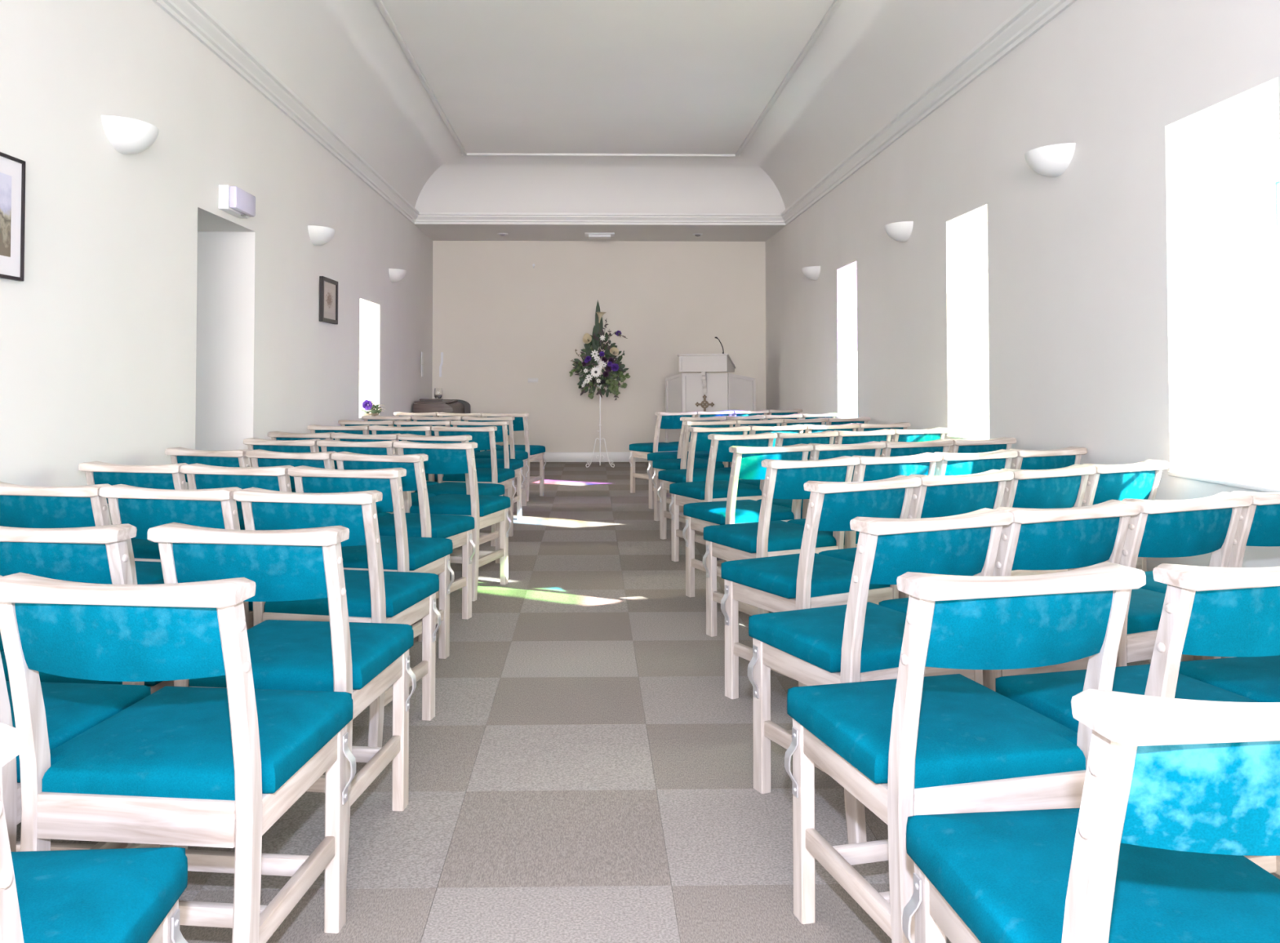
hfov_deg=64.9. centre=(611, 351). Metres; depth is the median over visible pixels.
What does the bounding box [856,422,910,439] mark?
chair
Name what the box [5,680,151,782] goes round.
seat cushion
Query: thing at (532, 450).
seat cushion
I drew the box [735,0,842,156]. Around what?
trim
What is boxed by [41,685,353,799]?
seat cushion
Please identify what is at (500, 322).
wall
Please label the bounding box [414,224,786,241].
ceiling
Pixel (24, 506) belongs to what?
chair
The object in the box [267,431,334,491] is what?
chair
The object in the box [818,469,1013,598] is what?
chair
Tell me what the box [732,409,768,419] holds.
chair
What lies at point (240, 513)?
seat cushion
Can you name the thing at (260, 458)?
chair
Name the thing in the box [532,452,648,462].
baseboard
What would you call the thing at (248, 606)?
seat cushion
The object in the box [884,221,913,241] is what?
wall sconce
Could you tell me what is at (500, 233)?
recessed light
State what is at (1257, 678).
chair
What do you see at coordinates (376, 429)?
chair
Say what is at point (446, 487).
seat cushion
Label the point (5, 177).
print
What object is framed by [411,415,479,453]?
chair
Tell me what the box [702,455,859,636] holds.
chair
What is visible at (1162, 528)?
chair
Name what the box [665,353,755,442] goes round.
lectern
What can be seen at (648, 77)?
ceiling
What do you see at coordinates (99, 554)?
chair
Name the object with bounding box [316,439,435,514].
chair
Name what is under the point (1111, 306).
wall
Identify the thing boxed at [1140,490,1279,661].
chair
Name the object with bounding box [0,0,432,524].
wall
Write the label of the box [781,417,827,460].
chair
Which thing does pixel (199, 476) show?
chair
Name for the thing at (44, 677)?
seat cushion
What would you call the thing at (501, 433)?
chair
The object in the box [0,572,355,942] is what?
chair
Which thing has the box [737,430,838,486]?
chair
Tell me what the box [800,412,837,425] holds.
chair
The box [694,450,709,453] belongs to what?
seat cushion
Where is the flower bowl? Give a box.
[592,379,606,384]
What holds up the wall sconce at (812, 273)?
attached to the wall at (1111, 306)
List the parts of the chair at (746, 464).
leg, rail, leg, rail, leg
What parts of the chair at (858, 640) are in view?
leg, rail, leg, rail, rail, leg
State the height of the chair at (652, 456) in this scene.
0.770 m
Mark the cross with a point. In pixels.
(704, 396)
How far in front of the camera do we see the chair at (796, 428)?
6.58 m
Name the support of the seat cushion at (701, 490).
on the chair at (709, 490)
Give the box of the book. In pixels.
[419,398,442,401]
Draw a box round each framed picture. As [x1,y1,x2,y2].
[0,151,26,281]
[319,275,337,324]
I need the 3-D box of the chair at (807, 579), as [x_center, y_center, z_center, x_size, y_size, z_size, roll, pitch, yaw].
[0.672,0.786,3.320,0.428,0.770,0.536,1,-2,-29]
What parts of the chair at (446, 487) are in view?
rail, leg, leg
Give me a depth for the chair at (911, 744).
1.70 m
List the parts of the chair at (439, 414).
rail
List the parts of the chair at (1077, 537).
leg, rail, rail, leg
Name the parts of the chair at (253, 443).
leg, rail, leg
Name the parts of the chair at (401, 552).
leg, rail, rail, leg, rail, leg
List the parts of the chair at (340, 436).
rail, leg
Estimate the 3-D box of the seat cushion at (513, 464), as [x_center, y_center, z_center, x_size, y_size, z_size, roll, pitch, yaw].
[-0.907,0.845,7.538,0.418,0.071,0.434,0,-1,9]
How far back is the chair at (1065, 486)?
3.51 m
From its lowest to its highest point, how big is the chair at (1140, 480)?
0.770 m
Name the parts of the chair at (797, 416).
rail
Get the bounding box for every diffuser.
[229,186,255,217]
[588,234,610,238]
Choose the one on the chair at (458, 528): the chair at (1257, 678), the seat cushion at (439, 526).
the seat cushion at (439, 526)
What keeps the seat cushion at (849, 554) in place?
on the chair at (937, 495)
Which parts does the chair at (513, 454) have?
rail, leg, leg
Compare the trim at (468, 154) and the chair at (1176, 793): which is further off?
the trim at (468, 154)
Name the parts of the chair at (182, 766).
leg, rail, rail, leg, leg, rail, leg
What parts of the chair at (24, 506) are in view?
rail, leg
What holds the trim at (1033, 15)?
attached to the wall at (1111, 306)
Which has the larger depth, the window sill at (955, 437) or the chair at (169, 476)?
the window sill at (955, 437)
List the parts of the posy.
posy dish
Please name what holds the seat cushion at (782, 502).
on the chair at (820, 451)
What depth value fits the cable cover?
12.84 m
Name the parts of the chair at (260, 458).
leg, rail, leg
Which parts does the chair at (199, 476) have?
leg, rail, leg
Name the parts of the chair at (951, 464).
leg, rail, leg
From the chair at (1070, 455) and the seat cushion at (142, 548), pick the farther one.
the chair at (1070, 455)
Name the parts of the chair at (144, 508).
leg, rail, leg, rail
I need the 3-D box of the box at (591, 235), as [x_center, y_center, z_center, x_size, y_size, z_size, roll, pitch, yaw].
[-0.143,-1.410,12.289,0.360,0.048,0.240,0,-1,-1]
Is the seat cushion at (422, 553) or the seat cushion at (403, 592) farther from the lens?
the seat cushion at (422, 553)
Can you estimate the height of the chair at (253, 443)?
0.770 m
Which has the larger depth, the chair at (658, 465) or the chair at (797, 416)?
the chair at (797, 416)
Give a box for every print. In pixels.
[0,172,11,257]
[324,287,333,313]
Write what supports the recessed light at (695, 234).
in the ceiling at (434, 232)
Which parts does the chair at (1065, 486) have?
leg, rail, rail, leg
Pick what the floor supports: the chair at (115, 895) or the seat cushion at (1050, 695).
the chair at (115, 895)
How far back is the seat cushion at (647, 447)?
9.24 m
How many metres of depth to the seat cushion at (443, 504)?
5.03 m
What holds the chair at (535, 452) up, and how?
on the floor
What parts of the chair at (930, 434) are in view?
leg, rail, leg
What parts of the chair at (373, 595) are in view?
leg, rail, rail, leg, rail, leg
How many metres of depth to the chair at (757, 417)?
8.29 m
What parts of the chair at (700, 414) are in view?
rail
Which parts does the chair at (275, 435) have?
rail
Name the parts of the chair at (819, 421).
rail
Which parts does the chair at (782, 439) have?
leg, rail, leg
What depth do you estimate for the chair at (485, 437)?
6.49 m
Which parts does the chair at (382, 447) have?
leg, rail, leg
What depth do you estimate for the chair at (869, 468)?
4.07 m
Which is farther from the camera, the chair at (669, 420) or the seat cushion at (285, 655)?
the chair at (669, 420)
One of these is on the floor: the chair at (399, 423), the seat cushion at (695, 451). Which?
the chair at (399, 423)
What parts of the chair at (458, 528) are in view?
leg, rail, leg, rail, leg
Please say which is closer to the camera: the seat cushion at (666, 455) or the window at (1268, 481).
the window at (1268, 481)
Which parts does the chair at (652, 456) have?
leg, leg, rail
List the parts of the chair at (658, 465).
leg, leg, rail, leg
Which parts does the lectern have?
frame moulding, frame moulding, panel, frame moulding, frame moulding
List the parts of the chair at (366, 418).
rail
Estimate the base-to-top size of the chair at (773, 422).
0.770 m
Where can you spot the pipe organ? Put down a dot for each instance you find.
(448, 406)
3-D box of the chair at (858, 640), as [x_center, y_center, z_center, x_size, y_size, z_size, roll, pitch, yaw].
[0.649,0.766,2.526,0.428,0.770,0.536,1,-2,-24]
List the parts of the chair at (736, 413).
rail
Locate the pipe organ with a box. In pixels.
[413,399,470,417]
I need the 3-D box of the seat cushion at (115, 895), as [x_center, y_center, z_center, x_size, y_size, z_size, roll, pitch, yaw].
[-0.765,0.685,1.147,0.418,0.071,0.434,0,-1,-4]
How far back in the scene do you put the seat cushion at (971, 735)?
1.77 m
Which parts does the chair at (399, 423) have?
rail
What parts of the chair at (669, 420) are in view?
leg, rail, leg, rail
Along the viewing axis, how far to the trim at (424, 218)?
11.47 m
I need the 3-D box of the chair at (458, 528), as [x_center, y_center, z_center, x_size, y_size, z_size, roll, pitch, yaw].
[-0.890,0.813,4.392,0.428,0.770,0.536,0,-2,18]
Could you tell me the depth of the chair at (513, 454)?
8.14 m
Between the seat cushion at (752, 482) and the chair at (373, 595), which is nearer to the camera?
the chair at (373, 595)
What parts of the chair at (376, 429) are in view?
rail, leg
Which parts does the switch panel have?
plate, plate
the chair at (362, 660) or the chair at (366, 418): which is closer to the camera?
the chair at (362, 660)
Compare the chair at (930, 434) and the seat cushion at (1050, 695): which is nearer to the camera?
the seat cushion at (1050, 695)
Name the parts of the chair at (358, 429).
rail, leg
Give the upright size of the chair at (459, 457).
0.770 m
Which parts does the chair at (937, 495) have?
leg, rail, leg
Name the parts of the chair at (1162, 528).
leg, rail, rail, leg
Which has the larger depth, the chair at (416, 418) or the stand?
the stand
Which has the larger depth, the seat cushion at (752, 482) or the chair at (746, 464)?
the seat cushion at (752, 482)
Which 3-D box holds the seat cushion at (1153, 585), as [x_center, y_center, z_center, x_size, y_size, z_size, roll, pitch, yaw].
[1.810,0.734,3.090,0.418,0.071,0.434,1,-2,-23]
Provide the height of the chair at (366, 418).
0.770 m
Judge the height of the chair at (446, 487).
0.770 m
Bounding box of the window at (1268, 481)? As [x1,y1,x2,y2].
[1167,120,1279,492]
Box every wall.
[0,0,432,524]
[431,240,765,452]
[765,0,1279,571]
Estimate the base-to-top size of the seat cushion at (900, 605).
0.071 m
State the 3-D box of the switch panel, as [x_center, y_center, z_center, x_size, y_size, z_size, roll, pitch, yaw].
[-2.263,0.152,12.027,0.012,0.305,0.130,0,-1,-1]
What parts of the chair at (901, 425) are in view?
rail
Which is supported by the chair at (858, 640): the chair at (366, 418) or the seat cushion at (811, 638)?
the seat cushion at (811, 638)
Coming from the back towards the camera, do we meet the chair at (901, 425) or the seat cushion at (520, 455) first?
the seat cushion at (520, 455)
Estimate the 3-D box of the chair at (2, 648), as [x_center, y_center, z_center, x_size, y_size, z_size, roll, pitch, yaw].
[-1.628,0.763,2.432,0.428,0.770,0.536,0,-1,7]
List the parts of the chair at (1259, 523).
leg, leg, rail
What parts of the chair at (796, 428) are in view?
leg, rail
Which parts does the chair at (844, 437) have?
leg, rail, leg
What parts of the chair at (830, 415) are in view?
rail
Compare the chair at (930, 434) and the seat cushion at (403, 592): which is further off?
the chair at (930, 434)
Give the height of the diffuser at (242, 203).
0.122 m
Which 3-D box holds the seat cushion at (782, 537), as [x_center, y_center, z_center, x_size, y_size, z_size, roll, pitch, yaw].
[0.661,0.761,4.171,0.418,0.071,0.434,1,-2,-25]
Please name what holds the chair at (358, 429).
on the floor
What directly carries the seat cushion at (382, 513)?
on the chair at (260, 458)
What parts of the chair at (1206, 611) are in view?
leg, rail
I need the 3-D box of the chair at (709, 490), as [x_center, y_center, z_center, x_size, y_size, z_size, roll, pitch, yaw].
[0.635,0.849,5.833,0.428,0.770,0.536,1,-2,-26]
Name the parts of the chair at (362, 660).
leg, rail, leg, rail, leg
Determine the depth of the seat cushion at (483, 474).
6.56 m
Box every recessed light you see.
[497,232,507,235]
[692,233,702,236]
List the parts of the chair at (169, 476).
leg, rail, rail, leg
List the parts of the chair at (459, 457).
leg, rail, leg, rail, leg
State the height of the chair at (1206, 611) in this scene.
0.770 m
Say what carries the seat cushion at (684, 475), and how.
on the chair at (699, 441)
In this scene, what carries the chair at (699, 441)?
on the floor
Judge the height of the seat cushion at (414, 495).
0.071 m
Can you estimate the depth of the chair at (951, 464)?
4.25 m
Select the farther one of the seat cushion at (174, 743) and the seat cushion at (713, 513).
the seat cushion at (713, 513)
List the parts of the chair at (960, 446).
leg, rail, leg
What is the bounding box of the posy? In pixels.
[359,395,384,416]
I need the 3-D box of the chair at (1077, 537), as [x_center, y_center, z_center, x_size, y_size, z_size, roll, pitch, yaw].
[1.041,0.770,2.697,0.428,0.770,0.536,1,-2,-23]
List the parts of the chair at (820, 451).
leg, rail, leg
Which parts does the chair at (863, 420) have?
leg, rail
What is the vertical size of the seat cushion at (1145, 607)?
0.071 m
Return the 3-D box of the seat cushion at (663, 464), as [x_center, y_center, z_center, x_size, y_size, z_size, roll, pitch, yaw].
[0.587,0.846,7.561,0.418,0.071,0.434,1,-2,-28]
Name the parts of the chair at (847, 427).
leg, rail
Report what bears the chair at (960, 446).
on the floor
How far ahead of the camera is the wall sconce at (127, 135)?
4.26 m
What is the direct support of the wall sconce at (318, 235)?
attached to the wall at (146, 317)
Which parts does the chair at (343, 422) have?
rail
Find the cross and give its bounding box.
[695,394,714,411]
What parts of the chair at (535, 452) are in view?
rail, leg, rail, leg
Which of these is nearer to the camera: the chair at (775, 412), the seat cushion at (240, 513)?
the seat cushion at (240, 513)
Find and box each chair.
[0,481,163,584]
[0,523,173,693]
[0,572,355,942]
[0,574,151,851]
[0,631,4,652]
[0,722,187,942]
[78,461,188,561]
[99,484,253,629]
[147,522,416,879]
[164,447,250,529]
[180,462,293,509]
[233,487,440,763]
[243,437,320,492]
[245,448,391,517]
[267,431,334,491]
[287,465,454,658]
[307,424,370,439]
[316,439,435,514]
[331,431,438,485]
[331,451,475,641]
[337,419,394,434]
[361,415,412,426]
[368,425,437,482]
[393,411,438,421]
[393,440,511,600]
[394,419,452,435]
[398,433,504,563]
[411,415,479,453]
[431,425,515,546]
[436,412,500,451]
[450,420,524,519]
[462,416,528,511]
[481,412,546,501]
[628,411,697,493]
[647,415,725,511]
[652,419,736,527]
[657,425,751,538]
[668,432,777,561]
[670,410,733,443]
[682,443,813,596]
[694,414,764,453]
[701,418,783,466]
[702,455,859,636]
[715,424,806,471]
[720,475,920,698]
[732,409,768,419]
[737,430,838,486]
[747,507,1013,844]
[756,440,885,518]
[762,413,802,426]
[767,408,802,415]
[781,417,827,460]
[784,561,1146,942]
[786,452,942,548]
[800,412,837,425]
[804,422,860,444]
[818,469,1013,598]
[825,416,870,431]
[834,428,895,481]
[852,427,948,475]
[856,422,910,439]
[878,499,1140,691]
[880,439,953,470]
[902,688,1279,942]
[933,448,1017,475]
[948,436,1016,453]
[995,563,1279,875]
[1000,463,1095,576]
[1009,446,1087,469]
[1072,459,1168,662]
[1115,491,1252,666]
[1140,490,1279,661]
[1178,655,1279,702]
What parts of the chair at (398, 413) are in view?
rail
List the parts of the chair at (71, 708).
leg, rail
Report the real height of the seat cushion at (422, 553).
0.071 m
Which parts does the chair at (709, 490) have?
leg, rail, leg, rail, rail, leg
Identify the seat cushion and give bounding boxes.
[0,650,162,685]
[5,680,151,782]
[10,846,187,942]
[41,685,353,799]
[130,537,160,559]
[134,560,163,584]
[143,577,253,610]
[189,619,413,691]
[237,509,244,529]
[264,568,439,617]
[341,535,453,570]
[377,511,391,517]
[377,512,474,537]
[409,493,510,516]
[410,492,435,502]
[414,481,504,495]
[425,473,437,481]
[426,480,438,485]
[442,467,515,482]
[474,450,528,459]
[475,457,523,470]
[496,444,545,455]
[629,442,678,453]
[647,451,709,460]
[652,457,724,470]
[657,467,730,482]
[669,480,761,499]
[683,499,794,524]
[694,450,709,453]
[703,520,835,553]
[715,466,731,471]
[720,552,889,598]
[737,479,760,486]
[748,601,906,672]
[756,498,803,518]
[786,518,859,543]
[786,673,1085,788]
[818,546,973,575]
[878,597,908,613]
[906,807,1279,942]
[995,663,1257,732]
[1126,587,1165,634]
[1140,570,1167,593]
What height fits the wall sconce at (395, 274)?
0.119 m
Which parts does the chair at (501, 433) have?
rail, leg, rail, leg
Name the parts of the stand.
leg, leg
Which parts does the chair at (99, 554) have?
rail, leg, rail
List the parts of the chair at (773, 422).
leg, rail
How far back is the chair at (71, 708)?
1.90 m
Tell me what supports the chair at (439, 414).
on the floor
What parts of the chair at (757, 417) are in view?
rail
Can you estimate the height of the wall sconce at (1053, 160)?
0.119 m
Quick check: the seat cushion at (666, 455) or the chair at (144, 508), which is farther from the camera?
the seat cushion at (666, 455)
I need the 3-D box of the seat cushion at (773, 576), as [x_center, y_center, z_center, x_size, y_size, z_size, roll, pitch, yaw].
[0.652,0.741,3.368,0.418,0.071,0.434,1,-2,-29]
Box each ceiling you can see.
[197,0,1028,213]
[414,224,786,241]
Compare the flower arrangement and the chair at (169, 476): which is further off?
the flower arrangement
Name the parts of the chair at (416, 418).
rail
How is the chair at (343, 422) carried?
on the floor
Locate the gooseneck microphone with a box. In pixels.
[715,337,724,353]
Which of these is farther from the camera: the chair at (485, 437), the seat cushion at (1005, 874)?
the chair at (485, 437)
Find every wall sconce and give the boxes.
[101,115,159,154]
[307,225,335,245]
[388,268,406,282]
[801,266,820,279]
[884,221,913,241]
[1024,142,1075,177]
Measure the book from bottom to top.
0.024 m
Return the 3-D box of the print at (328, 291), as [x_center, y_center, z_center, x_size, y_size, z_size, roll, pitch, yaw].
[-2.165,-0.392,7.726,0.003,0.180,0.290,0,-1,-1]
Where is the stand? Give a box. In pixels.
[585,385,614,467]
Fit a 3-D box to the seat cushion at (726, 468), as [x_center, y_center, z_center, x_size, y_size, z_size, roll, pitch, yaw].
[0.977,0.828,6.855,0.418,0.071,0.434,1,-2,-23]
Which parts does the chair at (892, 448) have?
leg, rail, leg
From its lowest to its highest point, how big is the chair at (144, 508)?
0.770 m
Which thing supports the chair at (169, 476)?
on the floor
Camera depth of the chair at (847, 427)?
6.74 m
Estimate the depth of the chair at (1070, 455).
4.44 m
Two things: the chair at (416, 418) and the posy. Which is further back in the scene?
the posy
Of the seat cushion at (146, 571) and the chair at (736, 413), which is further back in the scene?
the chair at (736, 413)
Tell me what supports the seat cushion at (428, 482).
on the chair at (340, 436)
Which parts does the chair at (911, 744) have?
leg, rail, leg, rail, rail, leg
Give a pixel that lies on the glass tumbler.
(437, 393)
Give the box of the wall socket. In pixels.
[528,377,537,382]
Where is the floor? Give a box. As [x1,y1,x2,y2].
[16,462,1279,942]
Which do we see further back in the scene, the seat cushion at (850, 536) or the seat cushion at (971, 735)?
the seat cushion at (850, 536)
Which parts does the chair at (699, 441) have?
leg, rail, leg, rail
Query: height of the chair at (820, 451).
0.770 m
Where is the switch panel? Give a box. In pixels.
[420,351,423,377]
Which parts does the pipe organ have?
panel, roll lid, panel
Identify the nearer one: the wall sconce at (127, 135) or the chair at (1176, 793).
the chair at (1176, 793)
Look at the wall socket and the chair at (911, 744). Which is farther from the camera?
the wall socket
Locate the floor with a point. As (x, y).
(582, 771)
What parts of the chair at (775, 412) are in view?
rail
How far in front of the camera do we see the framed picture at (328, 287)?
7.68 m
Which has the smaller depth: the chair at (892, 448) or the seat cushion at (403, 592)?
the seat cushion at (403, 592)
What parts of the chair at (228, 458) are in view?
leg, rail, leg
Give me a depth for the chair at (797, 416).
8.50 m
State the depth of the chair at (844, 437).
5.97 m
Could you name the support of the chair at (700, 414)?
on the floor
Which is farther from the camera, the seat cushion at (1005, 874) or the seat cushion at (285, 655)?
the seat cushion at (285, 655)
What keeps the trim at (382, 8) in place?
attached to the ceiling at (648, 77)
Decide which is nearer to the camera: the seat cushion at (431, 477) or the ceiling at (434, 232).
the seat cushion at (431, 477)
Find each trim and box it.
[151,0,419,224]
[373,0,466,155]
[414,212,785,225]
[461,153,740,156]
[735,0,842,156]
[781,0,1077,225]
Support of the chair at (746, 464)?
on the floor
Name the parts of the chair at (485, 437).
leg, rail, rail, leg, rail, leg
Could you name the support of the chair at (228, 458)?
on the floor
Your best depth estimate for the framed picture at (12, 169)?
3.50 m
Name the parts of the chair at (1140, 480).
leg, rail, rail, leg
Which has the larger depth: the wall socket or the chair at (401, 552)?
the wall socket
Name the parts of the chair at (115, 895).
rail, leg, rail, leg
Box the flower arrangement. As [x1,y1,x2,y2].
[568,300,630,399]
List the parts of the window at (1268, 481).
sill, frame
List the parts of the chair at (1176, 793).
leg, rail, leg, rail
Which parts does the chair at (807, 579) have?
leg, rail, leg, rail, rail, leg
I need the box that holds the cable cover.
[439,351,443,377]
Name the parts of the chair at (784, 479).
leg, rail, leg, rail, rail, leg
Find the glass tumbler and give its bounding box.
[433,388,442,399]
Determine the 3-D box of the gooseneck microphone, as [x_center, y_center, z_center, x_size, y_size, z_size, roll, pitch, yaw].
[1.251,-0.060,11.637,0.110,0.219,0.024,0,-2,19]
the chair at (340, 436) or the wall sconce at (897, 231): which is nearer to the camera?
the chair at (340, 436)
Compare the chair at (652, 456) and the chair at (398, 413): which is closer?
the chair at (652, 456)
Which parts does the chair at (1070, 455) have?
leg, rail, leg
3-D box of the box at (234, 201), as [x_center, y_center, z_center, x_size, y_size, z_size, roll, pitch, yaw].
[-2.093,-0.836,5.642,0.098,0.135,0.330,0,-1,-1]
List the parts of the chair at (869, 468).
leg, rail, leg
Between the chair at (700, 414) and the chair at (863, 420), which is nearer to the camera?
the chair at (863, 420)

